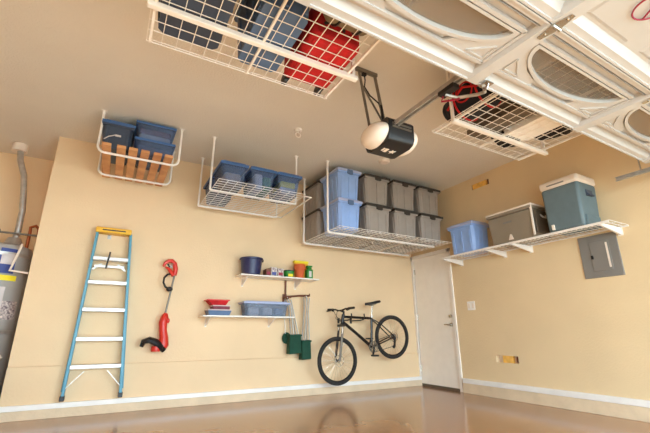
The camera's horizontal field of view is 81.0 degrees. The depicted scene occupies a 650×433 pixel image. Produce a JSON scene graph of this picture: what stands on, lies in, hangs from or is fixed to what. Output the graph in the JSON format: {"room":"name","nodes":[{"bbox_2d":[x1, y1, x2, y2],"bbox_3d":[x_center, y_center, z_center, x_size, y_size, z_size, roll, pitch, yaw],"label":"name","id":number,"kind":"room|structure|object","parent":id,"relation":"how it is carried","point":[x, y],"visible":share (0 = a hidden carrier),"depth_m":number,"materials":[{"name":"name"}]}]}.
{"room":"garage","nodes":[
{"label":"garage","id":0,"kind":"room"},
{"bbox_2d":[0,152,53,251],"bbox_3d":[-4.628,0.641,4.622,2.000,3.204,0.150,9,-19,-28],"label":"wall","id":1,"kind":"structure","parent":0,"point":[38,170],"depth_m":5.14,"materials":[{"name":"beige paint"}]},
{"bbox_2d":[0,137,419,406],"bbox_3d":[-1.010,1.027,6.070,5.820,3.114,1.042,9,-19,-28],"label":"wall","id":2,"kind":"structure","parent":0,"point":[207,245],"depth_m":4.99,"materials":[{"name":"beige paint"}]},
{"bbox_2d":[59,226,131,401],"bbox_3d":[-2.552,1.078,4.436,0.600,1.915,0.159,9,-19,-28],"label":"step ladder","id":3,"kind":"object","parent":2,"relation":"attached to","point":[99,230],"visible":1,"depth_m":4.40,"materials":[{"name":"blue metal"}]},
{"bbox_2d":[91,263,125,271],"bbox_3d":[-2.585,0.613,4.563,0.362,0.086,0.065,9,-19,-28],"label":"shelf","id":4,"kind":"object","parent":3,"relation":"attached to","point":[118,266],"depth_m":4.54,"materials":[{"name":"metal"}]},
{"bbox_2d":[0,380,421,422],"bbox_3d":[-0.831,2.404,5.103,5.620,0.092,0.033,9,-19,-28],"label":"trim","id":5,"kind":"structure","parent":2,"relation":"attached to","point":[160,404],"depth_m":4.62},
{"bbox_2d":[0,376,421,412],"bbox_3d":[-0.831,2.334,5.122,5.618,0.053,0.038,9,-19,-28],"label":"baseboard","id":6,"kind":"structure","parent":2,"relation":"attached to","point":[17,408],"depth_m":4.61,"materials":[{"name":"white paint"}]},
{"bbox_2d":[198,315,294,326],"bbox_3d":[-1.042,1.420,5.140,1.250,0.140,0.300,9,-19,-28],"label":"wall shelf","id":7,"kind":"object","parent":2,"relation":"attached to","point":[271,319],"visible":1,"depth_m":5.08,"materials":[{"name":"white wood"}]},
{"bbox_2d":[204,309,231,314],"bbox_3d":[-1.397,1.254,4.965,0.310,0.074,0.225,9,-19,-28],"label":"plastic tub","id":8,"kind":"object","parent":7,"relation":"on","point":[207,311],"visible":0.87,"depth_m":4.88,"materials":[{"name":"blue plastic"}]},
{"bbox_2d":[210,305,229,308],"bbox_3d":[-1.376,1.194,4.987,0.230,0.051,0.180,9,-19,-28],"label":"case","id":9,"kind":"object","parent":8,"relation":"on","point":[211,306],"visible":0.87,"depth_m":4.92,"materials":[{"name":"red plastic"}]},
{"bbox_2d":[204,299,229,305],"bbox_3d":[-1.418,1.129,4.988,0.290,0.071,0.220,9,-19,-28],"label":"tray","id":10,"kind":"object","parent":9,"relation":"on","point":[210,302],"visible":0.95,"depth_m":4.92,"materials":[{"name":"plastic"}]},
{"bbox_2d":[238,300,289,305],"bbox_3d":[-0.844,1.287,5.291,0.672,0.200,0.272,9,-19,-28],"label":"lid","id":11,"kind":"object","parent":7,"relation":"on","point":[246,302],"visible":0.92,"depth_m":5.27,"materials":[{"name":"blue plastic"}]},
{"bbox_2d":[247,307,258,315],"bbox_3d":[-0.983,1.300,5.206,0.140,0.112,0.130,9,-19,-28],"label":"cloth bundle","id":12,"kind":"object","parent":11,"relation":"in","point":[251,311],"visible":1,"depth_m":5.16,"materials":[{"name":"blue fabric"}]},
{"bbox_2d":[261,308,271,315],"bbox_3d":[-0.817,1.326,5.294,0.140,0.112,0.130,9,-19,-28],"label":"cloth bundle","id":13,"kind":"object","parent":11,"relation":"in","point":[264,311],"visible":0.97,"depth_m":5.24,"materials":[{"name":"fabric"}]},
{"bbox_2d":[272,308,282,315],"bbox_3d":[-0.669,1.350,5.373,0.140,0.112,0.130,9,-19,-28],"label":"cloth bundle","id":14,"kind":"object","parent":11,"relation":"in","point":[275,311],"visible":0.94,"depth_m":5.32,"materials":[{"name":"blue"}]},
{"bbox_2d":[235,273,318,289],"bbox_3d":[-0.677,0.953,5.497,1.190,0.140,0.300,9,-19,-28],"label":"wall shelf","id":15,"kind":"object","parent":2,"relation":"attached to","point":[297,281],"visible":1,"depth_m":5.47,"materials":[{"name":"white wood"}]},
{"bbox_2d":[239,256,263,274],"bbox_3d":[-1.035,0.708,5.347,0.345,0.240,0.334,9,-19,-28],"label":"bucket","id":16,"kind":"object","parent":15,"relation":"on","point":[249,264],"visible":0.92,"depth_m":5.23,"materials":[{"name":"blue plastic"}]},
{"bbox_2d":[263,269,270,274],"bbox_3d":[-0.826,0.802,5.414,0.070,0.099,0.133,9,-19,-28],"label":"box","id":17,"kind":"object","parent":15,"relation":"on","point":[266,271],"visible":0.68,"depth_m":5.37,"materials":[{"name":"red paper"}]},
{"bbox_2d":[268,267,276,275],"bbox_3d":[-0.751,0.800,5.458,0.090,0.129,0.133,9,-19,-28],"label":"box","id":18,"kind":"object","parent":15,"relation":"on","point":[273,269],"visible":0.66,"depth_m":5.40,"materials":[{"name":"cardboard"}]},
{"bbox_2d":[277,268,283,275],"bbox_3d":[-0.664,0.818,5.503,0.090,0.119,0.133,9,-19,-28],"label":"box","id":19,"kind":"object","parent":15,"relation":"on","point":[280,271],"visible":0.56,"depth_m":5.45,"materials":[{"name":"cardboard"}]},
{"bbox_2d":[284,270,293,276],"bbox_3d":[-0.531,0.845,5.578,0.160,0.112,0.162,9,-19,-28],"label":"tub","id":20,"kind":"object","parent":15,"relation":"on","point":[287,273],"visible":0.87,"depth_m":5.52,"materials":[{"name":"green plastic"}]},
{"bbox_2d":[294,264,305,277],"bbox_3d":[-0.378,0.821,5.664,0.176,0.207,0.176,9,-19,-28],"label":"flower pot","id":21,"kind":"object","parent":15,"relation":"on","point":[299,269],"visible":0.93,"depth_m":5.61,"materials":[{"name":"ceramic"}]},
{"bbox_2d":[293,260,308,277],"bbox_3d":[-0.369,0.827,5.823,0.244,0.289,0.079,9,-19,-28],"label":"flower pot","id":22,"kind":"object","parent":15,"relation":"on","point":[294,261],"visible":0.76,"depth_m":5.81,"materials":[{"name":"yellow plastic"}]},
{"bbox_2d":[305,265,312,278],"bbox_3d":[-0.240,0.846,5.740,0.100,0.204,0.084,9,-19,-28],"label":"bottle","id":23,"kind":"object","parent":15,"relation":"on","point":[308,272],"visible":0.84,"depth_m":5.71,"materials":[{"name":"green plastic"}]},
{"bbox_2d":[282,280,309,301],"bbox_3d":[-0.412,1.111,5.646,0.408,0.320,0.227,9,-19,-28],"label":"hanger","id":24,"kind":"object","parent":2,"relation":"attached to","point":[285,294],"visible":0.77,"depth_m":5.64,"materials":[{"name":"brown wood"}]},
{"bbox_2d":[282,306,288,343],"bbox_3d":[-0.554,1.522,5.536,0.140,0.630,0.056,9,-19,-28],"label":"pouch","id":25,"kind":"object","parent":24,"relation":"hanging from","point":[284,337],"visible":0.71,"depth_m":5.44,"materials":[{"name":"fabric"}]},
{"bbox_2d":[283,296,301,353],"bbox_3d":[-0.475,1.554,5.464,0.270,0.795,0.128,9,-19,-28],"label":"pouch","id":26,"kind":"object","parent":24,"relation":"hanging from","point":[293,340],"visible":0.95,"depth_m":5.39,"materials":[{"name":"fabric"}]},
{"bbox_2d":[299,295,311,359],"bbox_3d":[-0.287,1.606,5.557,0.150,0.910,0.128,9,-19,-28],"label":"pouch","id":27,"kind":"object","parent":24,"relation":"hanging from","point":[305,354],"visible":0.92,"depth_m":5.47,"materials":[{"name":"fabric"}]},
{"bbox_2d":[337,313,364,323],"bbox_3d":[0.405,1.577,5.878,0.266,0.136,0.398,9,-19,-28],"label":"hook","id":28,"kind":"object","parent":2,"relation":"attached to","point":[350,319],"visible":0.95,"depth_m":5.89,"materials":[{"name":"black metal"}]},
{"bbox_2d":[317,300,408,385],"bbox_3d":[0.631,1.877,5.770,1.669,1.206,0.610,9,-19,-28],"label":"mountain bike","id":29,"kind":"object","parent":28,"relation":"hanging from","point":[377,344],"visible":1,"depth_m":5.71,"materials":[{"name":"metal"}]},
{"bbox_3d":[-1.984,0.629,4.944,0.030,0.060,0.124,9,-19,-28],"label":"wall hook","id":30,"kind":"object","parent":2,"relation":"attached to","visible":0},
{"bbox_2d":[140,259,177,351],"bbox_3d":[-2.032,1.077,4.699,0.134,1.139,0.334,-16,-23,42],"label":"string trimmer","id":31,"kind":"object","parent":30,"relation":"hanging from","point":[159,345],"visible":1,"depth_m":4.64,"materials":[{"name":"red plastic"}]},
{"bbox_2d":[0,0,579,191],"bbox_3d":[-0.320,-1.529,3.409,7.800,0.200,7.580,9,-19,-28],"label":"ceiling","id":32,"kind":"structure","parent":0,"point":[63,62],"depth_m":3.97,"materials":[{"name":"beige paint"}]},
{"bbox_2d":[97,109,184,186],"bbox_3d":[-2.238,-0.786,4.600,0.880,0.505,0.985,9,-19,-28],"label":"rack","id":33,"kind":"object","parent":32,"relation":"hanging from","point":[105,151],"visible":0.94,"depth_m":4.45,"materials":[{"name":"white powder-coated steel"},{"name":"reddish-brown wood"}]},
{"bbox_2d":[102,118,135,165],"bbox_3d":[-2.389,-0.837,4.373,0.332,0.340,0.518,9,-19,-28],"label":"plastic bin","id":34,"kind":"object","parent":33,"relation":"on","point":[113,132],"visible":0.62,"depth_m":4.20,"materials":[{"name":"plastic"}]},
{"bbox_2d":[133,136,175,154],"bbox_3d":[-2.053,-0.718,4.534,0.432,0.205,0.512,9,-19,-28],"label":"plastic bin","id":35,"kind":"object","parent":33,"relation":"on","point":[138,141],"visible":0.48,"depth_m":4.41,"materials":[{"name":"blue plastic"}]},
{"bbox_2d":[135,145,169,169],"bbox_3d":[-2.048,-0.691,4.505,0.340,0.124,0.380,9,-19,-28],"label":"folded cloth","id":36,"kind":"object","parent":35,"relation":"in","point":[152,150],"visible":0.46,"depth_m":4.37,"materials":[{"name":"blue fabric"}]},
{"bbox_2d":[134,120,176,143],"bbox_3d":[-2.063,-0.917,4.590,0.432,0.205,0.512,9,-19,-28],"label":"plastic bin","id":37,"kind":"object","parent":35,"relation":"on","point":[140,124],"visible":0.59,"depth_m":4.46,"materials":[{"name":"blue plastic"}]},
{"bbox_2d":[139,133,169,143],"bbox_3d":[-2.053,-0.858,4.553,0.330,0.057,0.380,9,-19,-28],"label":"folded cloth","id":38,"kind":"object","parent":37,"relation":"in","point":[146,136],"visible":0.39,"depth_m":4.39,"materials":[{"name":"blue fabric"}]},
{"bbox_2d":[139,128,170,139],"bbox_3d":[-2.053,-0.921,4.573,0.330,0.065,0.380,9,-19,-28],"label":"folded cloth","id":39,"kind":"object","parent":38,"relation":"on","point":[142,130],"visible":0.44,"depth_m":4.41,"materials":[{"name":"grey fabric"}]},
{"bbox_2d":[197,136,311,217],"bbox_3d":[-0.970,-0.512,5.141,1.256,0.720,1.135,9,-19,-28],"label":"rack","id":40,"kind":"object","parent":32,"relation":"hanging from","point":[213,137],"visible":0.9,"depth_m":5.01,"materials":[{"name":"white metal"}]},
{"bbox_2d":[203,176,219,189],"bbox_3d":[-1.429,-0.332,5.136,0.342,0.295,0.472,9,-19,-28],"label":"plastic bin","id":41,"kind":"object","parent":40,"relation":"on","point":[214,179],"visible":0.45,"depth_m":5.12,"materials":[{"name":"blue plastic"}]},
{"bbox_2d":[218,172,240,192],"bbox_3d":[-1.181,-0.407,4.693,0.200,0.164,0.340,9,-19,-28],"label":"folded blanket","id":42,"kind":"object","parent":40,"relation":"on","point":[233,177],"visible":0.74,"depth_m":4.57,"materials":[{"name":"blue fabric"}]},
{"bbox_2d":[212,160,248,177],"bbox_3d":[-1.181,-0.464,4.710,0.342,0.295,0.472,9,-19,-28],"label":"plastic bin","id":43,"kind":"object","parent":40,"relation":"on","point":[224,166],"visible":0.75,"depth_m":4.66,"materials":[{"name":"blue plastic"}]},
{"bbox_2d":[241,166,276,182],"bbox_3d":[-0.862,-0.413,4.880,0.342,0.295,0.472,9,-19,-28],"label":"plastic bin","id":44,"kind":"object","parent":40,"relation":"on","point":[252,170],"visible":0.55,"depth_m":4.81,"materials":[{"name":"blue plastic"}]},
{"bbox_2d":[247,174,261,195],"bbox_3d":[-0.896,-0.389,4.840,0.100,0.214,0.320,9,-19,-28],"label":"folded towel","id":45,"kind":"object","parent":44,"relation":"in","point":[256,179],"visible":0.74,"depth_m":4.73,"materials":[{"name":"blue fabric"}]},
{"bbox_2d":[256,177,270,197],"bbox_3d":[-0.800,-0.364,4.888,0.100,0.194,0.320,9,-19,-28],"label":"folded towel","id":46,"kind":"object","parent":44,"relation":"in","point":[265,180],"visible":0.51,"depth_m":4.76,"materials":[{"name":"teal fabric"}]},
{"bbox_2d":[270,172,301,186],"bbox_3d":[-0.556,-0.364,5.042,0.342,0.295,0.472,9,-19,-28],"label":"plastic bin","id":47,"kind":"object","parent":40,"relation":"on","point":[281,176],"visible":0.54,"depth_m":4.96,"materials":[{"name":"blue plastic"}]},
{"bbox_2d":[272,187,294,201],"bbox_3d":[-0.546,-0.284,4.999,0.210,0.104,0.300,9,-19,-28],"label":"folded towel","id":48,"kind":"object","parent":47,"relation":"in","point":[280,188],"visible":0.6,"depth_m":4.90,"materials":[{"name":"white fabric"}]},
{"bbox_2d":[273,181,294,192],"bbox_3d":[-0.546,-0.374,5.027,0.210,0.075,0.300,9,-19,-28],"label":"folded towel","id":49,"kind":"object","parent":48,"relation":"on","point":[281,183],"visible":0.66,"depth_m":4.91,"materials":[{"name":"green fabric"}]},
{"bbox_2d":[146,0,417,98],"bbox_3d":[0.055,-1.599,1.715,1.397,0.665,2.455,9,-19,-28],"label":"rack","id":50,"kind":"object","parent":32,"relation":"hanging from","point":[350,75],"visible":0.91,"depth_m":2.36,"materials":[{"name":"white metal"}]},
{"bbox_2d":[158,0,236,49],"bbox_3d":[-0.733,-1.369,2.234,0.452,0.420,0.664,9,-19,-28],"label":"storage tote","id":51,"kind":"object","parent":50,"relation":"on","point":[193,5],"visible":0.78,"depth_m":2.24,"materials":[{"name":"plastic"}]},
{"bbox_2d":[233,0,308,71],"bbox_3d":[-0.343,-1.301,2.458,0.352,0.420,0.664,9,-19,-28],"label":"storage tote","id":52,"kind":"object","parent":50,"relation":"on","point":[263,7],"visible":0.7,"depth_m":2.33,"materials":[{"name":"blue plastic"}]},
{"bbox_2d":[281,8,358,95],"bbox_3d":[-0.044,-1.147,2.679,0.360,0.266,0.621,9,-19,-28],"label":"suitcase","id":53,"kind":"object","parent":50,"relation":"on","point":[316,29],"visible":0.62,"depth_m":2.50,"materials":[{"name":"red fabric"}]},
{"bbox_2d":[323,14,365,35],"bbox_3d":[0.163,-1.264,2.303,0.310,0.272,0.274,9,-19,-28],"label":"duffel bag","id":54,"kind":"object","parent":50,"relation":"on","point":[335,23],"visible":0.28,"depth_m":2.30,"materials":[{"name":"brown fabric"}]},
{"bbox_2d":[294,127,301,137],"bbox_3d":[-0.325,-0.999,4.595,0.100,0.112,0.100,9,-19,-28],"label":"ceiling hook","id":55,"kind":"object","parent":32,"relation":"attached to","point":[297,130],"visible":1,"depth_m":4.58,"materials":[{"name":"white metal"}]},
{"bbox_2d":[303,160,451,256],"bbox_3d":[0.776,-0.064,6.022,2.085,1.068,1.125,9,-19,-28],"label":"rack","id":56,"kind":"object","parent":32,"relation":"hanging from","point":[403,243],"visible":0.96,"depth_m":5.80,"materials":[{"name":"white metal"}]},
{"bbox_2d":[302,208,339,244],"bbox_3d":[-0.040,0.176,5.910,0.462,0.452,0.564,9,-19,-28],"label":"storage tote","id":57,"kind":"object","parent":56,"relation":"on","point":[314,222],"visible":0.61,"depth_m":5.73,"materials":[{"name":"grey plastic"}]},
{"bbox_2d":[302,180,324,214],"bbox_3d":[-0.042,-0.258,6.044,0.462,0.452,0.564,9,-19,-28],"label":"storage tote","id":58,"kind":"object","parent":57,"relation":"on","point":[315,190],"visible":0.49,"depth_m":5.84,"materials":[{"name":"grey plastic"}]},
{"bbox_2d":[320,197,362,237],"bbox_3d":[0.228,0.027,5.430,0.397,0.452,0.564,9,-19,-28],"label":"storage tote","id":59,"kind":"object","parent":56,"relation":"on","point":[342,211],"visible":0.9,"depth_m":5.25,"materials":[{"name":"blue plastic"}]},
{"bbox_2d":[320,167,361,204],"bbox_3d":[0.226,-0.407,5.564,0.397,0.452,0.564,9,-19,-28],"label":"storage tote","id":60,"kind":"object","parent":59,"relation":"on","point":[343,182],"visible":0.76,"depth_m":5.37,"materials":[{"name":"blue plastic"}]},
{"bbox_2d":[332,236,365,247],"bbox_3d":[0.380,0.243,6.133,0.462,0.452,0.564,9,-19,-28],"label":"storage tote","id":61,"kind":"object","parent":56,"relation":"on","point":[342,239],"visible":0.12,"depth_m":5.95,"materials":[{"name":"grey plastic"}]},
{"bbox_2d":[352,202,391,241],"bbox_3d":[0.656,0.096,5.657,0.462,0.452,0.564,9,-19,-28],"label":"storage tote","id":62,"kind":"object","parent":56,"relation":"on","point":[375,217],"visible":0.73,"depth_m":5.46,"materials":[{"name":"grey plastic"}]},
{"bbox_2d":[357,173,389,205],"bbox_3d":[0.654,-0.338,5.791,0.462,0.452,0.564,9,-19,-28],"label":"storage tote","id":63,"kind":"object","parent":62,"relation":"on","point":[372,188],"visible":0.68,"depth_m":5.58,"materials":[{"name":"grey plastic"}]},
{"bbox_2d":[359,240,390,250],"bbox_3d":[0.830,0.316,6.373,0.462,0.452,0.564,9,-19,-28],"label":"storage tote","id":64,"kind":"object","parent":56,"relation":"on","point":[377,240],"visible":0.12,"depth_m":6.17,"materials":[{"name":"grey plastic"}]},
{"bbox_2d":[379,208,418,244],"bbox_3d":[1.106,0.168,5.897,0.462,0.452,0.564,9,-19,-28],"label":"storage tote","id":65,"kind":"object","parent":56,"relation":"on","point":[402,222],"visible":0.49,"depth_m":5.69,"materials":[{"name":"grey plastic"}]},
{"bbox_2d":[387,179,415,210],"bbox_3d":[1.105,-0.266,6.030,0.462,0.452,0.564,9,-19,-28],"label":"storage tote","id":66,"kind":"object","parent":65,"relation":"on","point":[399,193],"visible":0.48,"depth_m":5.81,"materials":[{"name":"grey plastic"}]},
{"bbox_2d":[385,245,415,253],"bbox_3d":[1.280,0.388,6.612,0.462,0.452,0.564,9,-19,-28],"label":"storage tote","id":67,"kind":"object","parent":56,"relation":"on","point":[401,248],"visible":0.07,"depth_m":6.46,"materials":[{"name":"grey plastic"}]},
{"bbox_2d":[405,213,442,248],"bbox_3d":[1.557,0.240,6.136,0.462,0.452,0.564,9,-19,-28],"label":"storage tote","id":68,"kind":"object","parent":56,"relation":"on","point":[427,225],"visible":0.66,"depth_m":5.92,"materials":[{"name":"grey plastic"}]},
{"bbox_2d":[413,185,439,215],"bbox_3d":[1.555,-0.194,6.269,0.462,0.452,0.564,9,-19,-28],"label":"storage tote","id":69,"kind":"object","parent":68,"relation":"on","point":[425,199],"visible":0.59,"depth_m":6.05,"materials":[{"name":"grey plastic"}]},
{"bbox_2d":[379,158,390,164],"bbox_3d":[0.854,-0.780,5.452,0.170,0.035,0.170,9,-19,-28],"label":"smoke detector","id":70,"kind":"object","parent":32,"relation":"attached to","point":[384,161],"visible":1,"depth_m":5.41,"materials":[{"name":"beige plastic"}]},
{"bbox_2d":[355,66,486,158],"bbox_3d":[1.316,-1.379,2.092,0.480,0.870,3.470,9,-19,-28],"label":"garage door opener","id":71,"kind":"object","parent":32,"relation":"hanging from","point":[390,138],"visible":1,"depth_m":3.16,"materials":[{"name":"black plastic"}]},
{"bbox_2d":[361,122,388,149],"bbox_3d":[0.394,-0.692,3.217,0.105,0.210,0.330,9,-19,-28],"label":"light","id":72,"kind":"object","parent":71,"relation":"attached to","point":[376,135],"depth_m":3.14,"materials":[{"name":"beige plastic"}]},
{"bbox_2d":[398,132,417,156],"bbox_3d":[0.722,-0.639,3.392,0.105,0.210,0.330,9,-19,-28],"label":"light","id":73,"kind":"object","parent":71,"relation":"attached to","point":[415,139],"depth_m":3.26,"materials":[{"name":"beige plastic"}]},
{"bbox_2d":[294,0,649,163],"bbox_3d":[1.479,-1.145,1.550,4.895,0.106,2.156,10,-20,-29],"label":"garage door","id":74,"kind":"structure","parent":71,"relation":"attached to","point":[607,42],"depth_m":2.18,"materials":[{"name":"white metal"}]},
{"bbox_2d":[432,56,640,160],"bbox_3d":[2.104,-1.274,2.793,1.352,0.665,2.435,9,-19,-28],"label":"rack","id":75,"kind":"object","parent":32,"relation":"hanging from","point":[455,121],"visible":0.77,"depth_m":3.34,"materials":[{"name":"white metal"}]},
{"bbox_2d":[442,81,503,120],"bbox_3d":[1.281,-1.011,3.232,0.342,0.340,0.660,9,-19,-28],"label":"duffel bag","id":76,"kind":"object","parent":75,"relation":"on","point":[460,105],"visible":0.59,"depth_m":3.16,"materials":[{"name":"black fabric"}]},
{"bbox_2d":[466,98,536,139],"bbox_3d":[1.548,-0.909,3.386,0.220,0.204,0.550,9,-19,-28],"label":"cardboard box","id":77,"kind":"object","parent":75,"relation":"on","point":[503,105],"visible":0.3,"depth_m":3.29,"materials":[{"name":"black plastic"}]},
{"bbox_2d":[491,130,519,147],"bbox_3d":[1.778,-0.778,3.755,0.400,0.201,0.201,9,-19,-28],"label":"backpack","id":78,"kind":"object","parent":75,"relation":"on","point":[502,132],"visible":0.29,"depth_m":3.71,"materials":[{"name":"black fabric"}]},
{"bbox_2d":[504,113,561,140],"bbox_3d":[1.907,-0.936,3.430,0.412,0.280,0.604,9,-19,-28],"label":"storage tote","id":79,"kind":"object","parent":75,"relation":"on","point":[545,121],"visible":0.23,"depth_m":3.42,"materials":[{"name":"beige plastic"}]},
{"bbox_2d":[535,125,572,139],"bbox_3d":[2.211,-0.863,3.535,0.226,0.226,0.600,9,-19,-28],"label":"duffel bag","id":80,"kind":"object","parent":75,"relation":"on","point":[562,129],"visible":0.24,"depth_m":3.54,"materials":[{"name":"black fabric"}]},
{"bbox_2d":[537,60,595,93],"bbox_3d":[1.864,-1.077,2.844,0.220,0.204,0.650,9,-19,-28],"label":"cardboard box","id":81,"kind":"object","parent":75,"relation":"on","point":[549,71],"visible":0.09,"depth_m":2.83,"materials":[{"name":"beige cardboard"}]},
{"bbox_2d":[575,83,616,97],"bbox_3d":[2.270,-1.103,2.926,0.472,0.300,0.644,9,-19,-28],"label":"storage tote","id":82,"kind":"object","parent":75,"relation":"on","point":[599,95],"visible":0.08,"depth_m":2.94,"materials":[{"name":"plastic"}]},
{"bbox_2d":[615,120,649,181],"bbox_3d":[3.672,-1.121,2.962,0.050,0.867,2.670,9,-19,-28],"label":"door track","id":83,"kind":"object","parent":32,"relation":"hanging from","point":[645,170],"visible":0.67,"depth_m":3.81,"materials":[{"name":"metal"}]},
{"bbox_2d":[0,386,649,432],"bbox_3d":[-0.344,1.743,2.470,7.800,0.200,7.430,9,-19,-28],"label":"floor","id":84,"kind":"structure","parent":0,"point":[415,409],"depth_m":3.93,"materials":[{"name":"brown concrete"}]},
{"bbox_2d":[0,142,38,396],"bbox_3d":[-3.832,0.582,4.444,0.734,3.207,0.755,9,-19,-28],"label":"water heater","id":85,"kind":"object","parent":84,"relation":"on","point":[15,259],"visible":0.94,"depth_m":4.35,"materials":[{"name":"metal"}]},
{"bbox_2d":[3,237,23,246],"bbox_3d":[-3.762,0.309,4.600,0.220,0.100,0.220,9,-19,-28],"label":"hood","id":86,"kind":"object","parent":85,"relation":"attached to","point":[11,240],"depth_m":4.54,"materials":[{"name":"metal"}]},
{"bbox_2d":[411,110,649,399],"bbox_3d":[3.200,0.512,4.294,0.150,3.204,6.300,9,-19,-28],"label":"wall","id":87,"kind":"structure","parent":0,"point":[566,330],"depth_m":4.68,"materials":[{"name":"beige paint"}]},
{"bbox_2d":[410,248,462,391],"bbox_3d":[1.861,1.689,6.375,0.189,2.190,0.945,9,-19,-28],"label":"door","id":88,"kind":"structure","parent":87,"relation":"in","point":[437,342],"depth_m":6.32,"materials":[{"name":"paint"}]},
{"bbox_2d":[467,301,475,309],"bbox_3d":[2.204,1.346,5.744,0.012,0.130,0.140,9,-19,-28],"label":"light switch","id":89,"kind":"object","parent":87,"relation":"attached to","point":[471,304],"visible":1,"depth_m":5.74,"materials":[{"name":"white paint"}]},
{"bbox_2d":[472,179,488,189],"bbox_3d":[2.458,-0.490,5.952,0.088,0.090,0.330,9,-19,-28],"label":"cutout","id":90,"kind":"object","parent":87,"relation":"in","point":[485,182],"visible":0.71,"depth_m":5.92,"materials":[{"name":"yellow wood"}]},
{"bbox_2d":[499,355,518,362],"bbox_3d":[2.499,1.930,5.147,0.088,0.090,0.340,9,-19,-28],"label":"cutout","id":91,"kind":"object","parent":87,"relation":"in","point":[506,359],"visible":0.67,"depth_m":5.11,"materials":[{"name":"beige plastic"}]},
{"bbox_2d":[442,220,628,265],"bbox_3d":[2.536,0.408,4.970,0.413,0.105,2.325,9,-19,-28],"label":"wire shelf","id":92,"kind":"object","parent":87,"relation":"attached to","point":[618,230],"visible":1,"depth_m":4.80,"materials":[{"name":"white metal"}]},
{"bbox_2d":[447,220,488,256],"bbox_3d":[2.153,0.336,5.674,0.392,0.450,0.472,9,-19,-28],"label":"storage tote","id":93,"kind":"object","parent":92,"relation":"on","point":[470,235],"visible":0.87,"depth_m":5.53,"materials":[{"name":"blue plastic"}]},
{"bbox_2d":[485,203,550,247],"bbox_3d":[2.555,0.136,4.984,0.411,0.424,0.704,9,-19,-28],"label":"storage tote","id":94,"kind":"object","parent":92,"relation":"on","point":[528,220],"visible":0.8,"depth_m":4.82,"materials":[{"name":"grey plastic"}]},
{"bbox_2d":[539,173,601,235],"bbox_3d":[2.879,-0.129,4.445,0.412,0.610,0.469,9,-19,-28],"label":"cooler","id":95,"kind":"object","parent":92,"relation":"on","point":[570,201],"visible":0.97,"depth_m":4.32,"materials":[{"name":"teal plastic"}]},
{"bbox_2d":[462,378,649,407],"bbox_3d":[3.354,1.746,3.429,0.040,0.065,5.345,9,-19,-28],"label":"baseboard","id":96,"kind":"structure","parent":87,"relation":"attached to","point":[581,395],"depth_m":4.39,"materials":[{"name":"white paint"}]},
{"bbox_2d":[463,383,649,422],"bbox_3d":[3.354,1.843,3.405,0.035,0.135,5.355,9,-19,-28],"label":"trim","id":97,"kind":"structure","parent":87,"relation":"attached to","point":[637,413],"depth_m":4.37,"materials":[{"name":"white paint"}]},
{"bbox_2d":[577,232,625,278],"bbox_3d":[3.105,0.444,4.302,0.036,0.480,0.400,9,-19,-28],"label":"electrical panel","id":98,"kind":"object","parent":87,"relation":"attached to","point":[600,254],"visible":0.93,"depth_m":4.28,"materials":[{"name":"grey metal"}]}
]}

